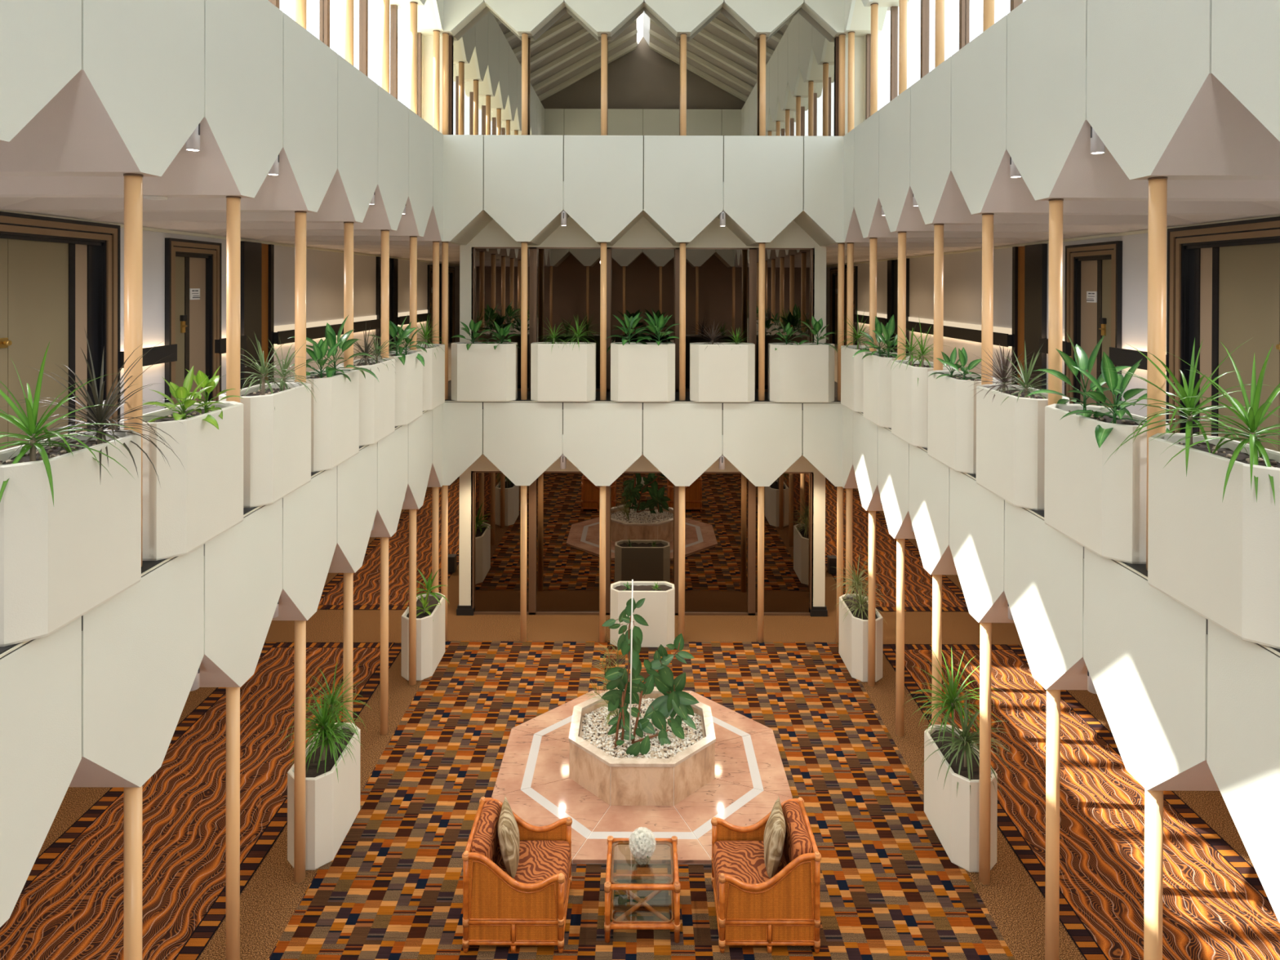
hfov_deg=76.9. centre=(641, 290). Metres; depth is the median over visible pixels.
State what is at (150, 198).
diffuser
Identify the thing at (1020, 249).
trim
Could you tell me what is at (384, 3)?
column
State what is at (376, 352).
dracaena
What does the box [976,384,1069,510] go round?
planter
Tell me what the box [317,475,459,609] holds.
carpet
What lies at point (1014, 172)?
pendant lamp
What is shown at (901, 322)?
column
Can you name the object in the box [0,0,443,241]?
wall
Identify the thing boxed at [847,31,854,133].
column
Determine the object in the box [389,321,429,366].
aglaonema
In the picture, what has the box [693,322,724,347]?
dracaena
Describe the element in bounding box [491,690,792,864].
marble floor
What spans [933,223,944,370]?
column
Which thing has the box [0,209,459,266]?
crown molding
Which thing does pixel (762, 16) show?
wall
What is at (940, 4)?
column
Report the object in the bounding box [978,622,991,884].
column
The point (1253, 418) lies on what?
dracaena
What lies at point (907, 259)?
trim
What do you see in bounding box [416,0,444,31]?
wall
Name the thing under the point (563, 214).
pendant lamp
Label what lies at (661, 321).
aglaonema
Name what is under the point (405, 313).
diffuser
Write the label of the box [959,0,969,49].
window
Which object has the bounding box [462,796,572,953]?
armchair
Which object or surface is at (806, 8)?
ceiling
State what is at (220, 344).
wall light
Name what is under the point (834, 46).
wall
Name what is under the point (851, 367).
planter
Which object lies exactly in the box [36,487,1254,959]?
floor
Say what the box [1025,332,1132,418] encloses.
aglaonema
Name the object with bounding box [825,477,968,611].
carpet
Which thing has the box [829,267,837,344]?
door
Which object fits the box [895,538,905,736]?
column
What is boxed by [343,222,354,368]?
column
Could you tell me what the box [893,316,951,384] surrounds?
dracaena
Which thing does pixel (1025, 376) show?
dracaena
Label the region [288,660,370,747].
dracaena
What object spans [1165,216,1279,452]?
door
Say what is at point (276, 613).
pendant lamp
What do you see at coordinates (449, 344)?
floor
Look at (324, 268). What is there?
wall
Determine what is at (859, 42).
wall
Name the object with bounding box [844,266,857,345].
door
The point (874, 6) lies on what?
column
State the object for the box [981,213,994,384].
column
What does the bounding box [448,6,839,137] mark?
mirror
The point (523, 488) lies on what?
column
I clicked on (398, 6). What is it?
wall
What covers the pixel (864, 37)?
wall
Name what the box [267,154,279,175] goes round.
pendant lamp
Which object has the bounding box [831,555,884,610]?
dracaena
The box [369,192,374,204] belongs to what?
pendant lamp
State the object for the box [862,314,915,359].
aglaonema
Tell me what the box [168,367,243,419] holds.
peace lily
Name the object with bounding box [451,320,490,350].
aglaonema
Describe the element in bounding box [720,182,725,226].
pendant lamp
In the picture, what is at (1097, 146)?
pendant lamp
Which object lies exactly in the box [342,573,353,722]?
column
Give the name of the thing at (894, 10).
window
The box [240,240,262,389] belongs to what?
door
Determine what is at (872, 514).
column
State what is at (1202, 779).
ceiling
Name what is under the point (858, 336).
dracaena
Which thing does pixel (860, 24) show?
ceiling
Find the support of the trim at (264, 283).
attached to the wall at (324, 268)
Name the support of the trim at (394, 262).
attached to the wall at (324, 268)
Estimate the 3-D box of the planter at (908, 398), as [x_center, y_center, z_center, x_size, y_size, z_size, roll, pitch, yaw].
[2.884,1.152,8.342,0.392,0.786,0.891,0,0,0]
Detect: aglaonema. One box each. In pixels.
[287,315,379,382]
[290,338,351,382]
[366,315,425,364]
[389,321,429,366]
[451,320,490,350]
[486,320,519,349]
[606,312,649,353]
[635,311,679,345]
[773,320,801,350]
[798,315,837,352]
[853,316,897,357]
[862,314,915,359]
[928,346,981,377]
[936,347,981,379]
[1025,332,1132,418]
[1060,351,1177,448]
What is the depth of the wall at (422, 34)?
11.24 m
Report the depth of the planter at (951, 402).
6.98 m
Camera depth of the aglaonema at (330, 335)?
7.37 m
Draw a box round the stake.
[629,579,633,746]
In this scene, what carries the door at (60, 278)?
in the wall at (324, 268)
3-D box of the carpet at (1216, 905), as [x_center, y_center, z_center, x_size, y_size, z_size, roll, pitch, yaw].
[4.236,4.923,5.313,1.953,0.001,11.682,0,0,0]
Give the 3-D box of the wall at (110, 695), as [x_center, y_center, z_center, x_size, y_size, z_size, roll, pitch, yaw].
[-2.762,2.139,5.596,0.050,1.145,11.000,0,0,0]
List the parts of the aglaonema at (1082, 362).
stem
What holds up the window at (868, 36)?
in the wall at (864, 37)
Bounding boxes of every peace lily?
[142,366,223,429]
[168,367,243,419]
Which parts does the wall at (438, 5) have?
wall panel, wall panel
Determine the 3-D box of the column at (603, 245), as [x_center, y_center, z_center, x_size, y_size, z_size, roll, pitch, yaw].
[-0.532,0.427,11.199,0.095,2.189,0.095,0,0,0]
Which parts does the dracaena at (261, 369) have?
stem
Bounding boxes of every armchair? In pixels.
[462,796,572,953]
[711,797,821,953]
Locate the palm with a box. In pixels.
[583,639,626,725]
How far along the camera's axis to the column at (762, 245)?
11.16 m
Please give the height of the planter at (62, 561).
0.786 m
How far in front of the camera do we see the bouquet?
6.25 m
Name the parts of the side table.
leg, leg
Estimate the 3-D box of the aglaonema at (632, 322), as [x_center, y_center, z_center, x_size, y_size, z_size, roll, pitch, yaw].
[-0.193,0.599,11.166,0.620,0.573,0.606,0,0,-1]
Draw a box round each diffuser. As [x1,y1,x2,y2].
[145,197,166,199]
[274,315,377,332]
[397,309,427,316]
[857,311,887,318]
[908,316,1012,334]
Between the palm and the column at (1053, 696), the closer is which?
the column at (1053, 696)
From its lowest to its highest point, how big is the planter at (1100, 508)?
0.786 m
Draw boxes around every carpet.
[0,642,401,959]
[267,640,1015,959]
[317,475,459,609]
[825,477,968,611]
[882,644,1279,959]
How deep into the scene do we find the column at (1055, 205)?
5.55 m
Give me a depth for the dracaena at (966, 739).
7.07 m
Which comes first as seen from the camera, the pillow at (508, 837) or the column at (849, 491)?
the pillow at (508, 837)
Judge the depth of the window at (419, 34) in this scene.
11.14 m
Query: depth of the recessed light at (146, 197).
5.54 m
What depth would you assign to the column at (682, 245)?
11.16 m
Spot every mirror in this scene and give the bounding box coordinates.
[471,247,814,391]
[471,471,813,615]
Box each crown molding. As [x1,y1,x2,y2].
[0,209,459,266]
[826,214,1279,266]
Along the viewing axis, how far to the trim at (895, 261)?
16.86 m
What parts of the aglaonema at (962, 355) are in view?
stem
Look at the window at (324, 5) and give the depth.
7.84 m
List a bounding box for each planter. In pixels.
[0,429,141,646]
[120,400,243,560]
[218,382,311,507]
[285,368,359,471]
[287,722,360,870]
[335,358,395,446]
[373,350,422,426]
[401,592,444,680]
[403,343,444,411]
[451,342,517,401]
[530,342,595,401]
[568,686,715,805]
[609,581,675,647]
[610,342,675,401]
[689,342,755,402]
[768,342,834,402]
[839,593,883,682]
[840,345,884,412]
[862,351,914,428]
[891,360,951,448]
[924,724,997,871]
[927,370,1000,474]
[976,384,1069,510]
[1044,404,1169,564]
[1147,433,1279,648]
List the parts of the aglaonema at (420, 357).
stem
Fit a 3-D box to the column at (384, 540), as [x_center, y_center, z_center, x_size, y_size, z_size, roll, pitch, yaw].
[-2.841,3.793,8.904,0.095,2.194,0.095,0,0,0]
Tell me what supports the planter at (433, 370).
on the floor at (597, 393)
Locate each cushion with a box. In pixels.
[470,800,500,864]
[496,840,570,906]
[712,840,786,906]
[782,800,813,864]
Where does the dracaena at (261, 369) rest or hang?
in the planter at (277, 442)
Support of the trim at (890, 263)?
attached to the wall at (962, 272)
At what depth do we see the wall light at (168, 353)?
8.64 m
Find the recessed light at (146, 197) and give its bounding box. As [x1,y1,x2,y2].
[143,195,167,199]
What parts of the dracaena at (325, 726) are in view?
stem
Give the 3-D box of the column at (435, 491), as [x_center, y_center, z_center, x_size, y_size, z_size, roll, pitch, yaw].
[-2.841,3.784,11.104,0.095,2.194,0.095,0,0,0]
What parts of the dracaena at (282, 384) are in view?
stem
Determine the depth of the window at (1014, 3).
6.74 m
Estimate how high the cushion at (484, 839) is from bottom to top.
0.465 m
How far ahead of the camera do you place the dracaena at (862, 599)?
10.41 m
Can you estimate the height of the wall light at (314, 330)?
0.263 m
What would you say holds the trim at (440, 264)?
attached to the wall at (324, 268)
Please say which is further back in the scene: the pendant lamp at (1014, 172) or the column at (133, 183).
the pendant lamp at (1014, 172)
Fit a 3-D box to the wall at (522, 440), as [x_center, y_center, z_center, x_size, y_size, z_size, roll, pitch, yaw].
[0.013,2.123,11.121,5.500,1.145,0.050,0,0,0]
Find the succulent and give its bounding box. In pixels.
[651,582,661,591]
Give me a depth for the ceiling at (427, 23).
10.84 m
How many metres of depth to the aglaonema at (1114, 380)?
4.79 m
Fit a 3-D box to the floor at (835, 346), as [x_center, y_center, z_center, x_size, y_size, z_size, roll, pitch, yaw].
[4.277,1.532,11.639,2.101,0.007,25.135,0,0,0]
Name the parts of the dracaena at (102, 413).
stem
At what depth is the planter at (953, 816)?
6.94 m
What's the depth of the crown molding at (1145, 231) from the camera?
9.71 m
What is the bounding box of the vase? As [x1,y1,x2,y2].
[634,856,649,864]
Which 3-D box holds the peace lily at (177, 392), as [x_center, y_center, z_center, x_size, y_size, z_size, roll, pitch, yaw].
[-2.793,0.666,4.947,0.447,0.394,0.425,0,0,-7]
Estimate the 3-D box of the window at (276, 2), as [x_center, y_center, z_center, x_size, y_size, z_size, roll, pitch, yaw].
[-3.095,-2.974,6.256,0.077,2.068,1.100,0,0,0]
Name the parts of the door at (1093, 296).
panel, handle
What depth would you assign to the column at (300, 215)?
6.65 m
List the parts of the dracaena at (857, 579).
stem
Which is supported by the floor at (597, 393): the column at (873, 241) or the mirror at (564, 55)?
the column at (873, 241)
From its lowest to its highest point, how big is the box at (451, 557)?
0.270 m
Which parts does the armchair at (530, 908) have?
panel, leg, panel, panel, panel, panel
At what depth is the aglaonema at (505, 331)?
11.15 m
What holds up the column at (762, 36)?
on the floor
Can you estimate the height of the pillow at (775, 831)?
0.421 m
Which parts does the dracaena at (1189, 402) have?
stem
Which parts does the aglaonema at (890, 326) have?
stem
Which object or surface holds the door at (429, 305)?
in the wall at (324, 268)
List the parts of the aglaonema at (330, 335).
stem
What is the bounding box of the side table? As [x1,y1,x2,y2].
[604,835,679,942]
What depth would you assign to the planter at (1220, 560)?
3.80 m
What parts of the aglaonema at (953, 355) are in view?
stem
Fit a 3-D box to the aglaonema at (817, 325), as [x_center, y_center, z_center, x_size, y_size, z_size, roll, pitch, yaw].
[2.444,0.618,11.171,0.567,0.521,0.595,0,0,-40]
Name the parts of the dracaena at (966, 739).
stem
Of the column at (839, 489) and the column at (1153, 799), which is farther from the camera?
the column at (839, 489)
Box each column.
[123,173,143,567]
[124,786,142,959]
[226,195,240,402]
[226,687,239,959]
[293,620,306,883]
[294,210,306,382]
[295,0,306,30]
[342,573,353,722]
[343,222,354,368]
[344,0,354,66]
[380,229,389,358]
[380,537,388,734]
[381,0,389,93]
[408,509,416,685]
[409,1,417,114]
[409,235,417,350]
[431,487,439,592]
[432,30,439,131]
[432,240,439,343]
[440,485,448,641]
[441,241,448,399]
[442,32,448,134]
[520,241,528,399]
[520,485,527,642]
[521,32,528,134]
[599,485,605,642]
[600,32,607,135]
[600,242,607,399]
[678,486,684,641]
[679,242,686,400]
[680,33,687,135]
[757,486,764,643]
[758,242,765,400]
[759,33,766,135]
[836,486,843,643]
[837,242,844,400]
[838,33,845,136]
[845,488,853,593]
[846,242,853,345]
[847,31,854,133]
[867,511,875,687]
[869,237,877,351]
[870,3,878,115]
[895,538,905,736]
[897,231,906,359]
[898,0,907,94]
[931,574,942,724]
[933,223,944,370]
[934,0,944,67]
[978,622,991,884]
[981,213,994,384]
[982,0,995,31]
[1044,689,1060,959]
[1048,198,1063,405]
[1143,788,1163,959]
[1146,176,1168,570]
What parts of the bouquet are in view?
flower, flower, flower, flower, flower, flower, flower, flower, flower, flower, flower, flower, flower, flower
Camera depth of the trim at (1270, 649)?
4.59 m
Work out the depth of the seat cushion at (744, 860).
6.23 m
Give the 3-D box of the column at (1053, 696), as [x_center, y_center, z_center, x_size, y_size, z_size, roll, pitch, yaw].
[2.856,3.826,5.604,0.095,2.194,0.095,0,0,0]
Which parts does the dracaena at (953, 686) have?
stem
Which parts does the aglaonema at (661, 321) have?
stem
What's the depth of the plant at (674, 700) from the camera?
8.26 m
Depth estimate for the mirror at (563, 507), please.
12.15 m
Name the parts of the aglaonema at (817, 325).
stem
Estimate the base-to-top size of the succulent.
0.160 m
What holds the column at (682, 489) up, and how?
on the floor at (271, 897)
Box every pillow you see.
[497,795,519,878]
[763,796,786,878]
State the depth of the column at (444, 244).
11.16 m
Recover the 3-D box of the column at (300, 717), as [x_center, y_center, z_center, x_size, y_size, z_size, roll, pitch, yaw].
[-2.842,3.803,6.704,0.095,2.194,0.095,0,0,0]
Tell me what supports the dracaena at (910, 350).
in the planter at (908, 398)
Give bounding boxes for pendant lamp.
[185,123,199,151]
[190,666,199,691]
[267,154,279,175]
[272,602,278,617]
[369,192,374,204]
[560,181,566,226]
[560,434,565,469]
[719,435,724,469]
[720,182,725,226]
[912,193,918,206]
[1008,604,1013,620]
[1009,155,1022,177]
[1083,613,1097,693]
[1090,125,1105,154]
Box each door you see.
[0,211,119,450]
[164,237,221,408]
[426,264,439,343]
[448,266,454,342]
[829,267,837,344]
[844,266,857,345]
[1064,240,1122,409]
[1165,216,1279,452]
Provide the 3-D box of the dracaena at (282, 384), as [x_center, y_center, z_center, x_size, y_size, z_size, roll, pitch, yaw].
[-2.801,0.637,6.337,0.640,0.561,0.670,0,0,-4]
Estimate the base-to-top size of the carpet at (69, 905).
0.001 m
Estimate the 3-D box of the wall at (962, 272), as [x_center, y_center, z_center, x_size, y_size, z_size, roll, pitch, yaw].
[5.386,0.362,11.552,0.110,2.354,25.300,0,0,0]
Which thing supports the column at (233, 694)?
on the floor at (271, 897)
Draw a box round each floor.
[0,343,1279,658]
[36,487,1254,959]
[448,340,459,381]
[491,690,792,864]
[826,342,837,382]
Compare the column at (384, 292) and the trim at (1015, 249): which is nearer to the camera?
the column at (384, 292)
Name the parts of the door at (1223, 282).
panel, knob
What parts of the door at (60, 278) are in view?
knob, panel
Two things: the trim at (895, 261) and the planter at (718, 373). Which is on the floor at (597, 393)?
the planter at (718, 373)
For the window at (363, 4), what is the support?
in the wall at (422, 34)
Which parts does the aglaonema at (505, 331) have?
stem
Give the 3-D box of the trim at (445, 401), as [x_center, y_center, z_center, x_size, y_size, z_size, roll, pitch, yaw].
[0.015,1.536,11.109,5.500,0.011,0.036,0,0,0]
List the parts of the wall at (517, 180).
wall panel, wall panel, wall panel, wall panel, wall panel, wall panel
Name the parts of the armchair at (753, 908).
panel, panel, panel, leg, panel, panel, leg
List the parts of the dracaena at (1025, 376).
stem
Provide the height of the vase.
0.105 m
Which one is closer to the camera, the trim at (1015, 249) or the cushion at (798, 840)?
the cushion at (798, 840)
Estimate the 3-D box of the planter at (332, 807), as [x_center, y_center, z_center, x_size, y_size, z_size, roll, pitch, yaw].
[-2.844,4.513,7.253,0.392,0.770,0.891,0,0,0]
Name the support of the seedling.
in the planter at (658, 608)
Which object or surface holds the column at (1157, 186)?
on the floor at (597, 393)
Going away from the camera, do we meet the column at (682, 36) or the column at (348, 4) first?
the column at (348, 4)
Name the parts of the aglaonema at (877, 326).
stem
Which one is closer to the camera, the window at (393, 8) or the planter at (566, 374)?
the window at (393, 8)
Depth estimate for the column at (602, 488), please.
11.18 m
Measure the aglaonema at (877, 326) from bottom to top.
0.566 m
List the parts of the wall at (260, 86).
wall panel, wall panel, wall panel, wall panel, wall panel, wall panel, wall panel, wall panel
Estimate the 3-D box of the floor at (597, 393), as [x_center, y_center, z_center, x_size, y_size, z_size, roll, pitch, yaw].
[0.015,1.582,11.640,11.000,0.121,25.135,0,0,0]
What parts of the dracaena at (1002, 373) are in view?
stem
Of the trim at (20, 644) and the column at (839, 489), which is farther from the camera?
the column at (839, 489)
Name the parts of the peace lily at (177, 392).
stem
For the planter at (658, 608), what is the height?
0.770 m
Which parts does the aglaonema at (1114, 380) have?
stem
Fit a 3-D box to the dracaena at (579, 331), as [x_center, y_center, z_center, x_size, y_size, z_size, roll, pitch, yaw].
[-0.879,0.607,11.175,0.593,0.574,0.614,0,0,-35]
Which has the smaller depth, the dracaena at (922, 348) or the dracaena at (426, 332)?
the dracaena at (922, 348)
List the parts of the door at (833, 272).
panel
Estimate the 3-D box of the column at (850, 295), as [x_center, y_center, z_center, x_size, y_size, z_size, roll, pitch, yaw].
[2.867,0.438,11.089,0.095,2.189,0.095,0,0,0]
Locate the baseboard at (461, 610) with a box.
[456,604,827,616]
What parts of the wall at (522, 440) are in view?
wall panel, wall panel, wall panel, wall panel, wall panel, wall panel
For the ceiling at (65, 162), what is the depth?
6.43 m
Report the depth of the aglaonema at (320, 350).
7.06 m
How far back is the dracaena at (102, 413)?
4.18 m
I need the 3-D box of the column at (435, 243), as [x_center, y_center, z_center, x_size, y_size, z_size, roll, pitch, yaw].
[-2.831,0.420,11.089,0.095,2.189,0.095,0,0,0]
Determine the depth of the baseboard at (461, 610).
12.09 m
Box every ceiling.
[0,75,1279,266]
[68,470,437,786]
[379,0,444,35]
[444,1,841,38]
[834,0,909,46]
[848,470,1219,791]
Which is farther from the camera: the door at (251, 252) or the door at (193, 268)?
the door at (251, 252)
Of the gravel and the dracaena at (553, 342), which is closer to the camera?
the gravel
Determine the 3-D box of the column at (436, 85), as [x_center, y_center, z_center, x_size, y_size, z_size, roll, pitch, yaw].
[-2.821,-2.761,11.075,0.095,1.600,0.095,0,0,0]
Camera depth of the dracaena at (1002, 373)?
6.32 m
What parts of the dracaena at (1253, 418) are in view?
stem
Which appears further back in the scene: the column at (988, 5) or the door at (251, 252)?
the door at (251, 252)
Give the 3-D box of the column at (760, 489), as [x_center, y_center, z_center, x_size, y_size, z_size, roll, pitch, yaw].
[1.657,3.797,11.214,0.095,2.194,0.095,0,0,0]
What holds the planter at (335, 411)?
on the floor at (597, 393)
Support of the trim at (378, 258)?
attached to the wall at (324, 268)
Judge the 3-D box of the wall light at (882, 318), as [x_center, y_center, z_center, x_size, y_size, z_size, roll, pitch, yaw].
[5.276,0.648,18.587,0.110,0.263,2.541,0,0,0]
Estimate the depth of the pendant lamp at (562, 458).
11.13 m
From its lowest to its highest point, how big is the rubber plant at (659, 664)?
1.107 m
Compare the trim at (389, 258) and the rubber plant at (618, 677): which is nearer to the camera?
the rubber plant at (618, 677)
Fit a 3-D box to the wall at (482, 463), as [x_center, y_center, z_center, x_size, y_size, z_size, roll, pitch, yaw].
[0.009,3.378,18.165,5.500,2.961,12.100,0,0,0]
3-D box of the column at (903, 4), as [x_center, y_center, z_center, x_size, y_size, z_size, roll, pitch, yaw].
[2.877,-2.733,8.875,0.095,1.600,0.095,0,0,0]
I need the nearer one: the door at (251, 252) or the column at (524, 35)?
the door at (251, 252)
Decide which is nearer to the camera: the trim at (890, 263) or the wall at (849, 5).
the wall at (849, 5)
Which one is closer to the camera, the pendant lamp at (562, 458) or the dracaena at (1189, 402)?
the dracaena at (1189, 402)
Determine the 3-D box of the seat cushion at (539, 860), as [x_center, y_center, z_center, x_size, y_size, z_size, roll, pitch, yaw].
[-0.865,4.573,6.298,0.572,0.234,0.592,0,0,0]
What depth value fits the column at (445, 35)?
11.15 m
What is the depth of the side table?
6.14 m
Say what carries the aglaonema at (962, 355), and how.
in the planter at (951, 402)
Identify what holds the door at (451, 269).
in the wall at (324, 268)
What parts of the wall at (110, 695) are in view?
wall panel, wall panel, wall panel, wall panel, wall panel, wall panel, wall panel, wall panel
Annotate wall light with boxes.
[120,344,177,368]
[214,335,246,354]
[274,315,380,344]
[397,309,431,324]
[853,311,887,326]
[906,316,1012,346]
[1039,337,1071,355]
[1109,346,1166,371]
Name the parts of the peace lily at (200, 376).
stem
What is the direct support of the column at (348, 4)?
on the floor
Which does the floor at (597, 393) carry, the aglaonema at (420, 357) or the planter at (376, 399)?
the planter at (376, 399)
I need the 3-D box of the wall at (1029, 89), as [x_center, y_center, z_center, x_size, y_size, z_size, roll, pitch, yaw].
[2.799,-1.363,5.581,0.050,1.463,11.000,0,0,0]
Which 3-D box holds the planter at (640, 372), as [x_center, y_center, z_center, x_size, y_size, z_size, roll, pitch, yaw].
[0.016,1.130,11.211,0.891,0.786,0.392,0,0,0]
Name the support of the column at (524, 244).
on the floor at (597, 393)
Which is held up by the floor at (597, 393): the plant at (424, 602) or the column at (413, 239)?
the column at (413, 239)
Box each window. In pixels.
[267,0,279,8]
[319,0,329,47]
[359,0,368,76]
[390,4,397,99]
[417,32,422,118]
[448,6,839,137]
[865,33,871,119]
[889,6,897,101]
[920,0,929,79]
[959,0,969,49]
[1009,0,1022,12]
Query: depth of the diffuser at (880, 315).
18.81 m
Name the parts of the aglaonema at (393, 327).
stem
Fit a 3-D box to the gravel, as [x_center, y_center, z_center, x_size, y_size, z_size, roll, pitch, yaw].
[0.005,4.646,8.326,1.283,0.271,1.283,0,0,-45]
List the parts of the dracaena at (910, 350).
stem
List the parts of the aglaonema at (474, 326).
stem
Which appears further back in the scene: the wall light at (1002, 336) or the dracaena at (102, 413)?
the wall light at (1002, 336)
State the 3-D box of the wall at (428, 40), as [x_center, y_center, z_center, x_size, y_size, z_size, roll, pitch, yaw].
[-2.893,-3.491,11.325,0.402,3.058,0.066,0,0,0]
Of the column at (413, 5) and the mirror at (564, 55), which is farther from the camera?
the mirror at (564, 55)
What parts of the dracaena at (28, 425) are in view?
stem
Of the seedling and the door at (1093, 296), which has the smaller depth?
the door at (1093, 296)
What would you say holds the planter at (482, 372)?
on the floor at (597, 393)
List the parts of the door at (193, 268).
handle, panel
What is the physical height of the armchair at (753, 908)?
0.765 m
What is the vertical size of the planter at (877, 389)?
0.786 m
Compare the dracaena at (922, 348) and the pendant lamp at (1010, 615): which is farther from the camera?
the dracaena at (922, 348)
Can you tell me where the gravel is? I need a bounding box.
[579,697,705,758]
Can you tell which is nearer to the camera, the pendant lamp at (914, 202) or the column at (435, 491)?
the pendant lamp at (914, 202)
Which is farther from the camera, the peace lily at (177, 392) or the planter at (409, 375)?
the planter at (409, 375)
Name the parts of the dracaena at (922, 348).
stem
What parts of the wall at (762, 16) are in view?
wall panel, wall panel, wall panel, wall panel, wall panel, wall panel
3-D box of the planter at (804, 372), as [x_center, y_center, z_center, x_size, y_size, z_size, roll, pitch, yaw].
[2.216,1.137,11.211,0.891,0.786,0.392,0,0,0]
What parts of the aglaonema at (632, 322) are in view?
stem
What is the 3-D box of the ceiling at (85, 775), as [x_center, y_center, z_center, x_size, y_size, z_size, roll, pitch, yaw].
[-4.443,2.461,11.648,3.410,0.437,25.300,0,0,0]
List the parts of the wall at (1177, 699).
wall panel, wall panel, wall panel, wall panel, wall panel, wall panel, wall panel, wall panel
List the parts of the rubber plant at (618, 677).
stem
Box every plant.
[403,568,449,606]
[406,585,439,621]
[600,597,650,755]
[631,633,693,746]
[644,672,699,729]
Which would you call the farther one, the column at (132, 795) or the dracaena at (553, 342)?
the dracaena at (553, 342)
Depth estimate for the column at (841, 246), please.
11.16 m
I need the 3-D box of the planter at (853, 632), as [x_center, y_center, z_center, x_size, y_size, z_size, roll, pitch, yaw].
[2.854,4.516,10.531,0.392,0.770,0.891,0,0,0]
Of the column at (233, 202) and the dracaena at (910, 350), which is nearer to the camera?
the column at (233, 202)
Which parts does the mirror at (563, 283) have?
pane, pane, pane, pane, pane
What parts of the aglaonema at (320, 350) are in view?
stem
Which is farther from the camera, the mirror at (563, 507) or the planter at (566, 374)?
the mirror at (563, 507)
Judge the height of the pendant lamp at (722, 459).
0.484 m
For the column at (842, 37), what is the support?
on the floor
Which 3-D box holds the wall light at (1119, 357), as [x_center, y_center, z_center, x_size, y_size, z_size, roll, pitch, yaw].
[5.275,0.730,8.550,0.110,0.188,0.902,0,0,0]
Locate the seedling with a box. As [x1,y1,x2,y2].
[622,581,631,591]
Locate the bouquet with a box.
[628,826,656,858]
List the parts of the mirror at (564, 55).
pane, pane, pane, pane, pane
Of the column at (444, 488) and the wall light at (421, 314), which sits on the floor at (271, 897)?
the column at (444, 488)
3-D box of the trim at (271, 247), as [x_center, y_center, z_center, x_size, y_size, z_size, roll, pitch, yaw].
[-5.278,0.428,11.442,0.077,2.156,0.088,0,0,0]
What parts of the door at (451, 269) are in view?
panel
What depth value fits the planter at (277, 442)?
5.88 m
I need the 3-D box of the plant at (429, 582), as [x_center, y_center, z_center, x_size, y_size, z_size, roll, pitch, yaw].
[-2.829,3.931,10.626,0.597,0.566,0.600,0,0,-11]
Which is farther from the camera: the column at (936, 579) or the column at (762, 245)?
the column at (762, 245)
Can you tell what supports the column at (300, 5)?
on the floor
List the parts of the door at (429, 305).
panel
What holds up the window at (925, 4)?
in the wall at (864, 37)
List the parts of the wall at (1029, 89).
wall panel, wall panel, wall panel, wall panel, wall panel, wall panel, wall panel, wall panel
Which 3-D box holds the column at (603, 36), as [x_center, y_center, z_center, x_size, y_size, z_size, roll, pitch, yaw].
[-0.522,-2.755,11.185,0.095,1.600,0.095,0,0,0]
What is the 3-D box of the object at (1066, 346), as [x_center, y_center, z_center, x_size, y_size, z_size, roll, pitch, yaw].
[5.275,0.722,10.255,0.110,0.188,0.660,0,0,0]
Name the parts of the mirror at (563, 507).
pane, pane, pane, pane, pane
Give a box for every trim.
[0,410,426,657]
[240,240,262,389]
[261,243,268,383]
[267,244,274,382]
[375,256,381,351]
[389,257,391,350]
[391,257,398,350]
[439,263,441,344]
[444,400,840,403]
[844,265,846,344]
[858,412,1279,656]
[886,259,893,352]
[893,259,897,352]
[906,257,909,355]
[1011,246,1017,383]
[1017,245,1024,384]
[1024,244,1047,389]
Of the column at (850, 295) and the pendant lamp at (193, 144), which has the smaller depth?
the pendant lamp at (193, 144)
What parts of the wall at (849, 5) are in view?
wall panel, wall panel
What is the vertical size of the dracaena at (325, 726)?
0.760 m
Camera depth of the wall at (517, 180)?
11.08 m
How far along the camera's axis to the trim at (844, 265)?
20.96 m
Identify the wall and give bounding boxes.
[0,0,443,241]
[0,403,443,927]
[120,227,459,420]
[397,1,890,10]
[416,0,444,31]
[422,34,423,119]
[423,35,442,133]
[442,402,842,486]
[443,134,844,242]
[444,0,844,33]
[452,46,835,134]
[458,453,825,606]
[459,208,826,342]
[826,231,1167,417]
[842,404,1279,923]
[843,0,1279,242]
[844,0,872,32]
[844,37,863,134]
[863,35,866,120]
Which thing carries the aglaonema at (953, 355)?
in the planter at (951, 402)
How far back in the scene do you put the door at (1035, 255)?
10.76 m
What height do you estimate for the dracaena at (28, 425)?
0.783 m
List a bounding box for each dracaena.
[0,342,142,505]
[6,328,203,486]
[219,332,307,409]
[247,339,319,400]
[280,684,363,783]
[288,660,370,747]
[353,326,388,374]
[355,330,399,369]
[408,315,446,356]
[537,315,571,353]
[560,316,600,349]
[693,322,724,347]
[722,327,749,349]
[829,311,884,349]
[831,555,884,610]
[837,575,886,622]
[884,324,933,368]
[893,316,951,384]
[906,648,1001,753]
[920,688,1013,796]
[960,344,1048,402]
[991,340,1067,404]
[1091,338,1279,476]
[1136,340,1279,504]
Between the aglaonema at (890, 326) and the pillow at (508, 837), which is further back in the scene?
the aglaonema at (890, 326)

